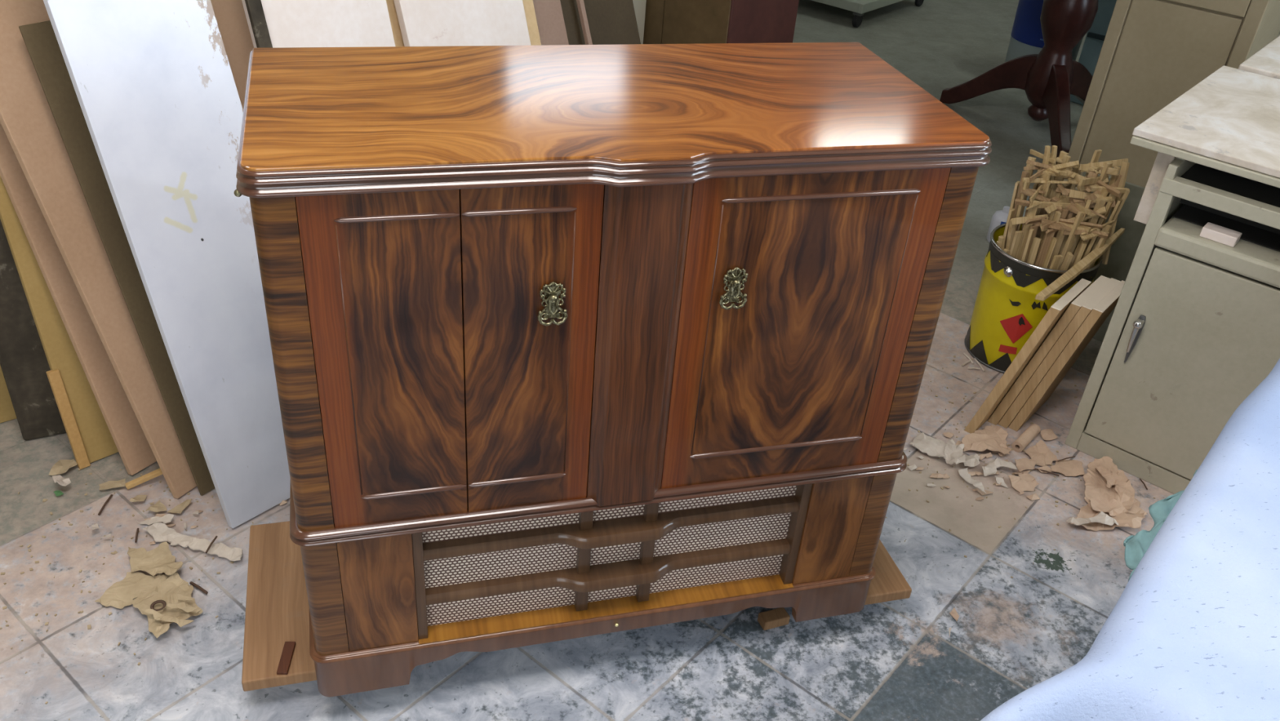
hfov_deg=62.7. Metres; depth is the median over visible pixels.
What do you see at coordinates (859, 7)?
trolley
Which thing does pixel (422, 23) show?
panel
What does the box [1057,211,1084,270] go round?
stick
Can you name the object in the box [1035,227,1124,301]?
curved lath
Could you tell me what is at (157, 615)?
scrap
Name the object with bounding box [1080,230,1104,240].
stick
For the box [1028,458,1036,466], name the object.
flake
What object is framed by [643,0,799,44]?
wardrobe
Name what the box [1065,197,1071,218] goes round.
stick
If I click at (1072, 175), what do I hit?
stick
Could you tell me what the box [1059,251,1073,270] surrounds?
stick
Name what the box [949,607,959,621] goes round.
scrap
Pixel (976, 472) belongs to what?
flake
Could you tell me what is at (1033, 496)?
flake
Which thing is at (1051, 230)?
stick
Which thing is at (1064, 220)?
stick
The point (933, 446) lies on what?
scrap
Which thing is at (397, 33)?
plank
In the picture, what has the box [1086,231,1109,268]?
stick
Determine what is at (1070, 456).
twig
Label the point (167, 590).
scrap
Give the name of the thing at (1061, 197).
stick
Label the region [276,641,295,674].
wood offcut
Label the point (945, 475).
flake
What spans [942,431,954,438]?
flake
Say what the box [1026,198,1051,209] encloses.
stick
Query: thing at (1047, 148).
stick
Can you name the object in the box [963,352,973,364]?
cheese shaving
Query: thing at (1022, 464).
scrap
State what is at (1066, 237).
stick
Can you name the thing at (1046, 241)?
stick
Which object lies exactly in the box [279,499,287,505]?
flake
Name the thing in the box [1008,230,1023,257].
stick
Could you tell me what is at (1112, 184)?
stick
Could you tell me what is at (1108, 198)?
stick
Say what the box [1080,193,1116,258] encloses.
stick
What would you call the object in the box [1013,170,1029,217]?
stick
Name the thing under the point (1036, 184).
stick
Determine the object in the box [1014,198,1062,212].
stick
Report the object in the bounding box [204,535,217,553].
twig
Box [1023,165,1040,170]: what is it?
stick
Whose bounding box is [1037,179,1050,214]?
stick
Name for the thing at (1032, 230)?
stick
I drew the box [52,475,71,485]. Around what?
paper scrap
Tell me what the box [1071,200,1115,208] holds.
stick
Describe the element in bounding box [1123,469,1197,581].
cloth
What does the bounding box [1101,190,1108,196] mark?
stick
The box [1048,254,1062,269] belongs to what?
stick
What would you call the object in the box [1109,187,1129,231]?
stick
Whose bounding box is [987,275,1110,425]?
board
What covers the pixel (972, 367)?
cheese shaving
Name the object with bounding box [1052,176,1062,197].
stick
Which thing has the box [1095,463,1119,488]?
scrap
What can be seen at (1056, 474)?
twig
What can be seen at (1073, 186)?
stick
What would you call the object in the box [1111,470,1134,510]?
scrap
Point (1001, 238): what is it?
stick
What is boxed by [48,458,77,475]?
scrap
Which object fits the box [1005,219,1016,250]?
stick
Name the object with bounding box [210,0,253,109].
sheet
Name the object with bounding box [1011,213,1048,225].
stick
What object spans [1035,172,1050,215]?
stick
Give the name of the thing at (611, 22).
board
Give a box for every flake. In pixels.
[155,513,165,516]
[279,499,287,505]
[908,463,917,471]
[915,466,924,470]
[927,483,936,486]
[929,472,943,478]
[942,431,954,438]
[942,473,949,478]
[968,471,976,475]
[975,471,983,475]
[977,453,988,459]
[977,489,993,494]
[986,452,992,457]
[998,452,1006,456]
[1013,470,1030,474]
[1026,493,1039,500]
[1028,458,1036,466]
[1037,465,1051,472]
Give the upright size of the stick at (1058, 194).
0.473 m
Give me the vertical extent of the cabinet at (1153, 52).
1.550 m
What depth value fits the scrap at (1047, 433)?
2.63 m
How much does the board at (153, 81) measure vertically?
2.110 m
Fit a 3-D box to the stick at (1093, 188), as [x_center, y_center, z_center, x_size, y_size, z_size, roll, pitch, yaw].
[1.183,-0.434,2.670,0.096,0.030,0.012,15,35,15]
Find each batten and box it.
[46,368,90,469]
[576,0,592,44]
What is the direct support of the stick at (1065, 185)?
in the bucket
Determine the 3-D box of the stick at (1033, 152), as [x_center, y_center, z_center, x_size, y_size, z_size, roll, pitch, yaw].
[1.052,-0.532,2.742,0.007,0.021,0.094,-9,36,-20]
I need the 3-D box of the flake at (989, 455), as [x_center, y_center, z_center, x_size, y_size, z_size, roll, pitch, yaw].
[0.845,0.230,2.543,0.020,0.006,0.011,-12,37,-24]
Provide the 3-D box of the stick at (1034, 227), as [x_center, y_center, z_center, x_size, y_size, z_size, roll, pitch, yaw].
[1.003,-0.180,2.809,0.025,0.398,0.010,-13,38,-26]
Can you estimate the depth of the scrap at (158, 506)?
2.18 m
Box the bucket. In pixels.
[964,222,1102,373]
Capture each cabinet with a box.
[233,42,991,697]
[1062,0,1279,190]
[1064,65,1279,493]
[1238,35,1279,79]
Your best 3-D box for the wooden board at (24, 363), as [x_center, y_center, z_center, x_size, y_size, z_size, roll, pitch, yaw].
[-1.275,-0.481,1.990,0.145,1.500,0.102,-12,37,-23]
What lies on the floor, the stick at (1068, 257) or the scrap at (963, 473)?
the scrap at (963, 473)
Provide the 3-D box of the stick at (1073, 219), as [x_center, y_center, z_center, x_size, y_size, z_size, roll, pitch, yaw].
[1.069,-0.347,2.688,0.085,0.039,0.016,3,33,-2]
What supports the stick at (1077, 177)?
on the stick at (1055, 186)
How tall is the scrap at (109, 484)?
0.012 m
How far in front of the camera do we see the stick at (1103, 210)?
2.65 m
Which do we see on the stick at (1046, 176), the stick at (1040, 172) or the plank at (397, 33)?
the stick at (1040, 172)
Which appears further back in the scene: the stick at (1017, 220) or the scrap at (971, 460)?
the stick at (1017, 220)
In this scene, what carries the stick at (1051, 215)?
in the bucket
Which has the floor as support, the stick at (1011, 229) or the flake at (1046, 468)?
the flake at (1046, 468)
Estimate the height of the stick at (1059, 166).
0.058 m
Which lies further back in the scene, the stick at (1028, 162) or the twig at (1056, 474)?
the stick at (1028, 162)
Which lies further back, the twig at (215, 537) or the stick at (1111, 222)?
the stick at (1111, 222)
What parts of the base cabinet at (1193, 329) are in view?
post, rail, handle plate, handle lever, panel, door, under plate, plate, rail, panel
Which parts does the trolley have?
frame rail, frame rail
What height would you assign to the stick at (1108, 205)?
0.482 m
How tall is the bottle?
0.125 m
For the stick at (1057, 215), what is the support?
in the bucket
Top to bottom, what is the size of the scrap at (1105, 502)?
0.019 m
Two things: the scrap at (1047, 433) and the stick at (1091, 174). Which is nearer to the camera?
the scrap at (1047, 433)
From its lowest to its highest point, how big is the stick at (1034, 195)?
0.022 m
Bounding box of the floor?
[0,0,1173,720]
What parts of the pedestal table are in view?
leg, leg, leg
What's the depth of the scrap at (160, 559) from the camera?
2.05 m
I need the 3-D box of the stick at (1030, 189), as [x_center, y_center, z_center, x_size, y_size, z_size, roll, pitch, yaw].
[1.023,-0.440,2.726,0.015,0.025,0.062,-18,40,-30]
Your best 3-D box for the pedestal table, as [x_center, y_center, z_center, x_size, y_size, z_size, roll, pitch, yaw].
[1.721,-1.310,4.279,0.843,0.760,0.830,-5,35,-15]
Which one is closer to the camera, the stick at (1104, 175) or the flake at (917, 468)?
the flake at (917, 468)
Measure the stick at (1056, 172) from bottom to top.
0.014 m
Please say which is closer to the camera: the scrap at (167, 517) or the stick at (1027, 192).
the scrap at (167, 517)
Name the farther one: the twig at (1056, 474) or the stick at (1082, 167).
the stick at (1082, 167)
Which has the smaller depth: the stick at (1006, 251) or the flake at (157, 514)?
the flake at (157, 514)
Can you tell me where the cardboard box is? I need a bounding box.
[1200,222,1241,247]
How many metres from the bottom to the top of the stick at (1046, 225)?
0.019 m
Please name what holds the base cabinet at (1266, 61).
on the floor
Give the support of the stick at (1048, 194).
in the bucket
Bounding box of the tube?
[1011,423,1040,452]
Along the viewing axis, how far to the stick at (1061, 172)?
2.70 m
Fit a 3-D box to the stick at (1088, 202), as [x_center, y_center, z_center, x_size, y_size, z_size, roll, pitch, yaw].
[1.102,-0.204,2.781,0.038,0.484,0.023,18,36,19]
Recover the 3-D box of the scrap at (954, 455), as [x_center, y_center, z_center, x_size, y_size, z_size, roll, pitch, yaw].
[0.752,0.214,2.518,0.046,0.036,0.105,8,34,5]
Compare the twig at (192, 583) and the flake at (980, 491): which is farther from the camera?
the flake at (980, 491)
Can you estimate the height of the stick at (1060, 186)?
0.018 m
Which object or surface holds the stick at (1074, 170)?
in the bucket
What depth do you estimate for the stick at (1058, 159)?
2.73 m
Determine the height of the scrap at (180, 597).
0.004 m
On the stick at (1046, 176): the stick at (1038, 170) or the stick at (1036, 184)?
the stick at (1038, 170)
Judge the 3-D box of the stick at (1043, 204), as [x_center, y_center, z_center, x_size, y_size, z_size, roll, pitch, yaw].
[1.053,-0.398,2.695,0.101,0.021,0.008,4,33,-2]
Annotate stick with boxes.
[124,467,162,488]
[998,235,1004,249]
[1003,208,1015,248]
[1003,248,1009,253]
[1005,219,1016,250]
[1008,181,1019,210]
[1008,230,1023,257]
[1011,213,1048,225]
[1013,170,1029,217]
[1014,179,1027,217]
[1014,193,1026,231]
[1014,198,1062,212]
[1017,200,1039,259]
[1019,156,1035,227]
[1019,186,1050,201]
[1020,225,1037,262]
[1021,196,1030,230]
[1021,228,1034,262]
[1022,177,1043,182]
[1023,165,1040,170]
[1025,215,1049,224]
[1026,160,1053,168]
[1026,187,1045,194]
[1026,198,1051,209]
[1026,236,1041,264]
[1029,149,1055,163]
[1029,164,1051,182]
[1029,185,1042,202]
[1031,201,1070,208]
[1032,182,1039,189]
[1032,222,1063,231]
[1034,229,1055,266]
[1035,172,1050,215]
[1035,208,1047,238]
[1035,210,1055,262]
[1036,161,1060,176]
[1036,168,1068,178]
[1037,152,1051,188]
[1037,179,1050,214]
[1040,167,1067,176]
[1040,180,1069,183]
[1040,217,1071,231]
[1040,217,1074,231]
[1041,145,1050,174]
[1041,217,1065,230]
[1041,236,1057,267]
[1044,196,1069,213]
[1045,228,1058,234]
[1046,186,1052,198]
[1047,230,1064,268]
[1048,145,1057,199]
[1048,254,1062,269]
[1050,196,1086,216]
[1051,160,1079,169]
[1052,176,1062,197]
[1052,195,1068,220]
[1052,211,1061,235]
[1053,208,1068,237]
[1055,179,1068,195]
[1055,186,1070,194]
[1055,192,1062,198]
[1056,151,1068,164]
[1056,156,1088,173]
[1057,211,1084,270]
[1057,235,1069,255]
[1058,167,1072,171]
[1058,217,1102,228]
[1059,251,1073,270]
[1062,155,1071,181]
[1062,183,1070,195]
[1062,229,1088,235]
[1063,223,1091,231]
[1064,168,1086,182]
[1064,172,1076,179]
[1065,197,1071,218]
[1066,198,1106,270]
[1066,203,1079,219]
[1067,173,1079,195]
[1067,177,1098,186]
[1068,189,1102,199]
[1069,199,1091,252]
[1070,206,1106,220]
[1070,240,1086,268]
[1071,167,1080,189]
[1071,197,1084,203]
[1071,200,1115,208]
[1071,219,1086,253]
[1072,161,1112,254]
[1075,202,1091,214]
[1076,177,1108,191]
[1078,164,1101,173]
[1078,175,1108,186]
[1080,158,1128,172]
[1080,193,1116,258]
[1080,200,1113,259]
[1080,219,1115,237]
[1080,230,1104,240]
[1081,228,1100,258]
[1084,149,1102,177]
[1084,185,1090,192]
[1084,190,1101,201]
[1084,196,1112,203]
[1085,185,1125,193]
[1086,170,1098,192]
[1086,175,1121,197]
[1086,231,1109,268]
[1088,162,1118,175]
[1088,165,1100,171]
[1088,208,1106,219]
[1090,182,1116,204]
[1090,224,1111,252]
[1090,230,1108,238]
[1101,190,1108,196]
[1102,161,1129,264]
[1106,165,1119,196]
[1107,198,1122,222]
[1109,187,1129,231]
[1114,173,1121,186]
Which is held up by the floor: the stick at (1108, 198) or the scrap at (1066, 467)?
the scrap at (1066, 467)
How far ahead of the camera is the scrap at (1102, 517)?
2.34 m
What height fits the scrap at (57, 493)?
0.005 m
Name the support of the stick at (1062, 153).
in the bucket
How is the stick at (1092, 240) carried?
in the bucket
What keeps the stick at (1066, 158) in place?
in the bucket
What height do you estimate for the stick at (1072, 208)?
0.013 m
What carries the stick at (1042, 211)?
in the bucket
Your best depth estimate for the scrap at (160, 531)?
2.10 m
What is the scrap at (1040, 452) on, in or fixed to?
on the floor
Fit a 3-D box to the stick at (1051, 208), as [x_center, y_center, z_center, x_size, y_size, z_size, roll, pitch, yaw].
[1.080,-0.403,2.697,0.113,0.027,0.017,-21,41,-33]
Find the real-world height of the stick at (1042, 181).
0.031 m
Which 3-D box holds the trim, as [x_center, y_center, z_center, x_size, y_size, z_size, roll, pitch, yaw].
[-0.552,-0.739,2.782,0.100,1.160,1.630,28,40,31]
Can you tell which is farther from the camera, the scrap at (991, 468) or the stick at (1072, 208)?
the stick at (1072, 208)
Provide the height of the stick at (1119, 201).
0.487 m
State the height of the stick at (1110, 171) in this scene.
0.039 m
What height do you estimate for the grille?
0.231 m
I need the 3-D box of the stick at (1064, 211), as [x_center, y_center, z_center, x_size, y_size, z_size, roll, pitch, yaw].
[1.067,-0.206,2.814,0.022,0.445,0.028,-5,35,-15]
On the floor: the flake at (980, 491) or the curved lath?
the flake at (980, 491)
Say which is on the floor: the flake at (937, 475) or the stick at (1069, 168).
the flake at (937, 475)
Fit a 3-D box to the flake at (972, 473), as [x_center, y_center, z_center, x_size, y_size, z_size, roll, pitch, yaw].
[0.784,0.268,2.479,0.022,0.003,0.014,-5,35,-15]
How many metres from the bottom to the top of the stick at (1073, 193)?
0.020 m
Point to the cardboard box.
(1211, 231)
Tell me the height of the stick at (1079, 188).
0.039 m
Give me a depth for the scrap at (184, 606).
1.94 m
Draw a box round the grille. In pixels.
[422,495,799,611]
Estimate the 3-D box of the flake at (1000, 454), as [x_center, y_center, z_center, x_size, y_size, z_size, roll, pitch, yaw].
[0.882,0.228,2.550,0.022,0.004,0.014,-5,35,-15]
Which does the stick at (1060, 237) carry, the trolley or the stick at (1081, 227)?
the stick at (1081, 227)
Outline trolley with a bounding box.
[811,0,924,27]
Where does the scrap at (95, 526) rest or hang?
on the floor
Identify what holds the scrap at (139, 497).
on the floor
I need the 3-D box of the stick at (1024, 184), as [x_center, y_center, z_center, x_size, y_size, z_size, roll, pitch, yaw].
[0.989,-0.257,2.840,0.031,0.491,0.020,10,34,8]
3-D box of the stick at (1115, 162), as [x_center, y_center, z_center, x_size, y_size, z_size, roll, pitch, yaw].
[1.190,-0.500,2.692,0.120,0.045,0.010,4,33,-1]
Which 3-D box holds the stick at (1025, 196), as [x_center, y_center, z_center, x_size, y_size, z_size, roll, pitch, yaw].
[1.004,-0.250,2.869,0.049,0.450,0.018,15,35,15]
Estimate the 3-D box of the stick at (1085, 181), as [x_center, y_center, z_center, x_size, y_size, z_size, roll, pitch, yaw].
[1.158,-0.460,2.679,0.114,0.026,0.008,-17,39,-29]
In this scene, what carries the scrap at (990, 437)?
on the floor
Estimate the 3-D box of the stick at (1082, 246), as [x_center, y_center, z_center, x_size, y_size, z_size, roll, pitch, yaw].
[1.105,-0.144,2.781,0.041,0.386,0.024,16,35,17]
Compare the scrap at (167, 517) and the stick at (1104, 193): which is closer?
the scrap at (167, 517)
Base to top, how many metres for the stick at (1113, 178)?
0.267 m
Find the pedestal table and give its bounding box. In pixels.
[939,0,1097,164]
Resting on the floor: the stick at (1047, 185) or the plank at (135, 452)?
the plank at (135, 452)
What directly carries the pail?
on the floor
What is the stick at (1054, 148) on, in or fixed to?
on the stick at (1048, 194)
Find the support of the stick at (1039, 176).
in the bucket
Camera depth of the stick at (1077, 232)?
2.67 m
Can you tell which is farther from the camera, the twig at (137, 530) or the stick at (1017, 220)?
the stick at (1017, 220)
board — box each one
[0,218,66,439]
[18,20,215,495]
[43,0,290,528]
[241,520,911,691]
[533,0,568,44]
[560,0,640,44]
[964,278,1091,433]
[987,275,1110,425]
[998,277,1120,427]
[1008,280,1124,431]
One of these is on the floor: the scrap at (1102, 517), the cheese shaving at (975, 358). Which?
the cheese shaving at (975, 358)
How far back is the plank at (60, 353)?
2.16 m
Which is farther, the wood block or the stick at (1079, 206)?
the stick at (1079, 206)
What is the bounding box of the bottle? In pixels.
[986,205,1009,242]
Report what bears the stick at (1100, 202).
in the bucket
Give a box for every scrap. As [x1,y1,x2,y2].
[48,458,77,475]
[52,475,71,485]
[53,490,63,496]
[91,523,99,529]
[94,571,169,608]
[98,478,125,489]
[127,541,182,576]
[129,494,146,502]
[131,572,203,638]
[133,513,174,524]
[140,608,193,626]
[142,522,242,560]
[145,500,167,511]
[167,498,191,513]
[167,601,198,612]
[177,594,192,600]
[910,432,947,457]
[943,439,965,464]
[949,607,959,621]
[958,467,986,493]
[961,424,1011,453]
[963,453,979,466]
[982,457,1017,475]
[995,475,1008,488]
[1008,473,1039,494]
[1014,457,1034,471]
[1024,439,1057,466]
[1040,428,1057,439]
[1049,458,1085,476]
[1066,511,1118,525]
[1070,456,1146,530]
[1088,492,1134,515]
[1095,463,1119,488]
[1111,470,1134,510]
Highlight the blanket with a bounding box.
[980,358,1279,720]
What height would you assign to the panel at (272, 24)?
1.191 m
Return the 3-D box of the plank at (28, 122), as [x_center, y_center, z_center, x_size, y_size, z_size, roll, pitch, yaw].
[-1.049,-0.382,2.056,0.446,1.294,0.300,20,36,22]
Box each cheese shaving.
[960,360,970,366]
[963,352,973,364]
[967,366,980,369]
[973,357,984,371]
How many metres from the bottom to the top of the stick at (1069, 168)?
0.022 m
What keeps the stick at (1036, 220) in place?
on the stick at (1017, 220)
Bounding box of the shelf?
[1180,163,1279,207]
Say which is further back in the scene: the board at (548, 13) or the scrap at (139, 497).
the board at (548, 13)
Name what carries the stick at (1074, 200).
on the stick at (1092, 206)
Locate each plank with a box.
[0,0,196,497]
[0,122,156,475]
[0,176,118,462]
[0,365,16,422]
[386,0,404,46]
[522,0,541,45]
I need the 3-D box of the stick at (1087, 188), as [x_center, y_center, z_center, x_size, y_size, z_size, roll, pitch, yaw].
[1.149,-0.451,2.700,0.016,0.031,0.121,15,35,14]
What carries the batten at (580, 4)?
on the floor
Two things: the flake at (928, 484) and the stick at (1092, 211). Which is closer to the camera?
the flake at (928, 484)
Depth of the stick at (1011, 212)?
2.76 m
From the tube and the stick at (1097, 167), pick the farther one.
the stick at (1097, 167)
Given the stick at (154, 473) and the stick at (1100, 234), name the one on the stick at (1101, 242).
the stick at (1100, 234)
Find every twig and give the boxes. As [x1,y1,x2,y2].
[97,493,112,515]
[134,528,138,542]
[189,581,208,594]
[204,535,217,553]
[1033,467,1059,475]
[1057,456,1075,461]
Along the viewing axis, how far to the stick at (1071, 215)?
2.70 m
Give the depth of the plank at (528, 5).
2.75 m
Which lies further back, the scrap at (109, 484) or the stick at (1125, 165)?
the stick at (1125, 165)
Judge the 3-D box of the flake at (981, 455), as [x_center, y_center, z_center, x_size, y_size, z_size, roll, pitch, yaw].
[0.825,0.231,2.538,0.034,0.010,0.015,-16,39,-28]
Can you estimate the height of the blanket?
0.898 m
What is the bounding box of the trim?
[632,0,646,44]
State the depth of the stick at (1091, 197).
2.66 m
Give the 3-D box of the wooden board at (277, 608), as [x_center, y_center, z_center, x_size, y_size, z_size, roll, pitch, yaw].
[-0.120,0.417,2.073,1.234,0.080,0.416,-5,35,-15]
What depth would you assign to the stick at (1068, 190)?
2.71 m
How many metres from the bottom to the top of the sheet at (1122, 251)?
0.470 m
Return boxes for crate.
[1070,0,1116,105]
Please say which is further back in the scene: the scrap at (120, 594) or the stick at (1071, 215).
the stick at (1071, 215)
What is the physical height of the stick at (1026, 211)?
0.455 m
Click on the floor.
(899, 660)
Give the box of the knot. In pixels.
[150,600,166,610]
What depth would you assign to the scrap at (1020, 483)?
2.46 m
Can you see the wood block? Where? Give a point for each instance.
(776, 617)
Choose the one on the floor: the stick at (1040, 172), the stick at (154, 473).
the stick at (154, 473)
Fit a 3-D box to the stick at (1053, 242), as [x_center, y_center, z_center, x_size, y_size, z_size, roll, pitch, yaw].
[1.042,-0.156,2.791,0.021,0.384,0.028,12,34,10]
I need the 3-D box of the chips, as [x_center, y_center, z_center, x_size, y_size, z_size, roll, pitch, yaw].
[-0.270,0.250,2.373,3.063,0.007,1.123,-6,35,-17]
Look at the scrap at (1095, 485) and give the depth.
2.43 m
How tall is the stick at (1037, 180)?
0.015 m
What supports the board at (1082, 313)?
on the floor
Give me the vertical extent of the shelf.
0.007 m
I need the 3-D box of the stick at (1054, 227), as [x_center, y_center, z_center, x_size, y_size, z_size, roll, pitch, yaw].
[1.038,-0.345,2.691,0.017,0.041,0.104,-13,37,-25]
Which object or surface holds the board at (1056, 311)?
on the floor
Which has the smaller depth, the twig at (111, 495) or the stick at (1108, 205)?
the twig at (111, 495)
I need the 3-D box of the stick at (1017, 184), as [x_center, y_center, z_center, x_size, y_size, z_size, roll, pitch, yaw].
[0.982,-0.264,2.862,0.044,0.477,0.023,11,34,10]
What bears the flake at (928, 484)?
on the floor
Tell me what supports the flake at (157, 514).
on the floor
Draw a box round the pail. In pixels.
[1004,0,1083,62]
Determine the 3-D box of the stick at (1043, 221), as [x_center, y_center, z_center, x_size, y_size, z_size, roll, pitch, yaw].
[1.074,-0.343,2.679,0.098,0.020,0.020,12,34,10]
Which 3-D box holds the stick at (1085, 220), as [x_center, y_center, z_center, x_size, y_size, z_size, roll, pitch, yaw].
[1.115,-0.202,2.806,0.043,0.455,0.017,27,40,30]
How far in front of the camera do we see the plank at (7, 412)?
2.37 m
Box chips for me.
[0,355,1155,719]
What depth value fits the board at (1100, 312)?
2.58 m
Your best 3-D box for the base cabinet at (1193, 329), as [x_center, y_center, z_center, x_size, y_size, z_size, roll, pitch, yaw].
[1.466,-0.149,2.479,0.648,0.800,0.710,28,40,31]
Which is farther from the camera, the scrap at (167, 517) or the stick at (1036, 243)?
the stick at (1036, 243)
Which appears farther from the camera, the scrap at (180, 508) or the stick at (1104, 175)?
the stick at (1104, 175)
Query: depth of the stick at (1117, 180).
2.68 m
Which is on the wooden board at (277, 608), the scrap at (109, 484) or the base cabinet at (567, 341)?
the base cabinet at (567, 341)
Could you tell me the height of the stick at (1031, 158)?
0.529 m
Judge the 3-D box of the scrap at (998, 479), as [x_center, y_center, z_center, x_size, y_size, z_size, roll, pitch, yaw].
[0.846,0.284,2.460,0.021,0.007,0.044,-5,35,-15]
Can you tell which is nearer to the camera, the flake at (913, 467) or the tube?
the flake at (913, 467)
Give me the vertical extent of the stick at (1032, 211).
0.457 m
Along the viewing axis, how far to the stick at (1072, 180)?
2.69 m
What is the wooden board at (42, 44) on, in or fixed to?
on the floor
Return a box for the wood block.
[757,607,790,630]
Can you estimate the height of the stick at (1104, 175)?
0.560 m
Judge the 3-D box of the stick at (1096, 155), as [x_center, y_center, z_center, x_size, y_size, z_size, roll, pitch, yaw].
[1.141,-0.300,2.846,0.044,0.578,0.022,11,34,10]
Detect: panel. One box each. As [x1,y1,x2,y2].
[241,0,395,48]
[393,0,530,46]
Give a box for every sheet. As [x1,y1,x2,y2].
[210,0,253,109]
[1077,171,1146,342]
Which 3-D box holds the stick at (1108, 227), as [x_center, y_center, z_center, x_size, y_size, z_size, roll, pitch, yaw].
[1.152,-0.173,2.791,0.068,0.430,0.018,18,35,18]
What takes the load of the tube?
on the floor
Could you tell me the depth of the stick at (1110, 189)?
2.65 m
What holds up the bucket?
on the floor
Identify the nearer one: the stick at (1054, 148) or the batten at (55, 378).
the batten at (55, 378)
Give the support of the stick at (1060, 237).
in the bucket
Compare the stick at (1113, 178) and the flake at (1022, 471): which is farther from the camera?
the stick at (1113, 178)

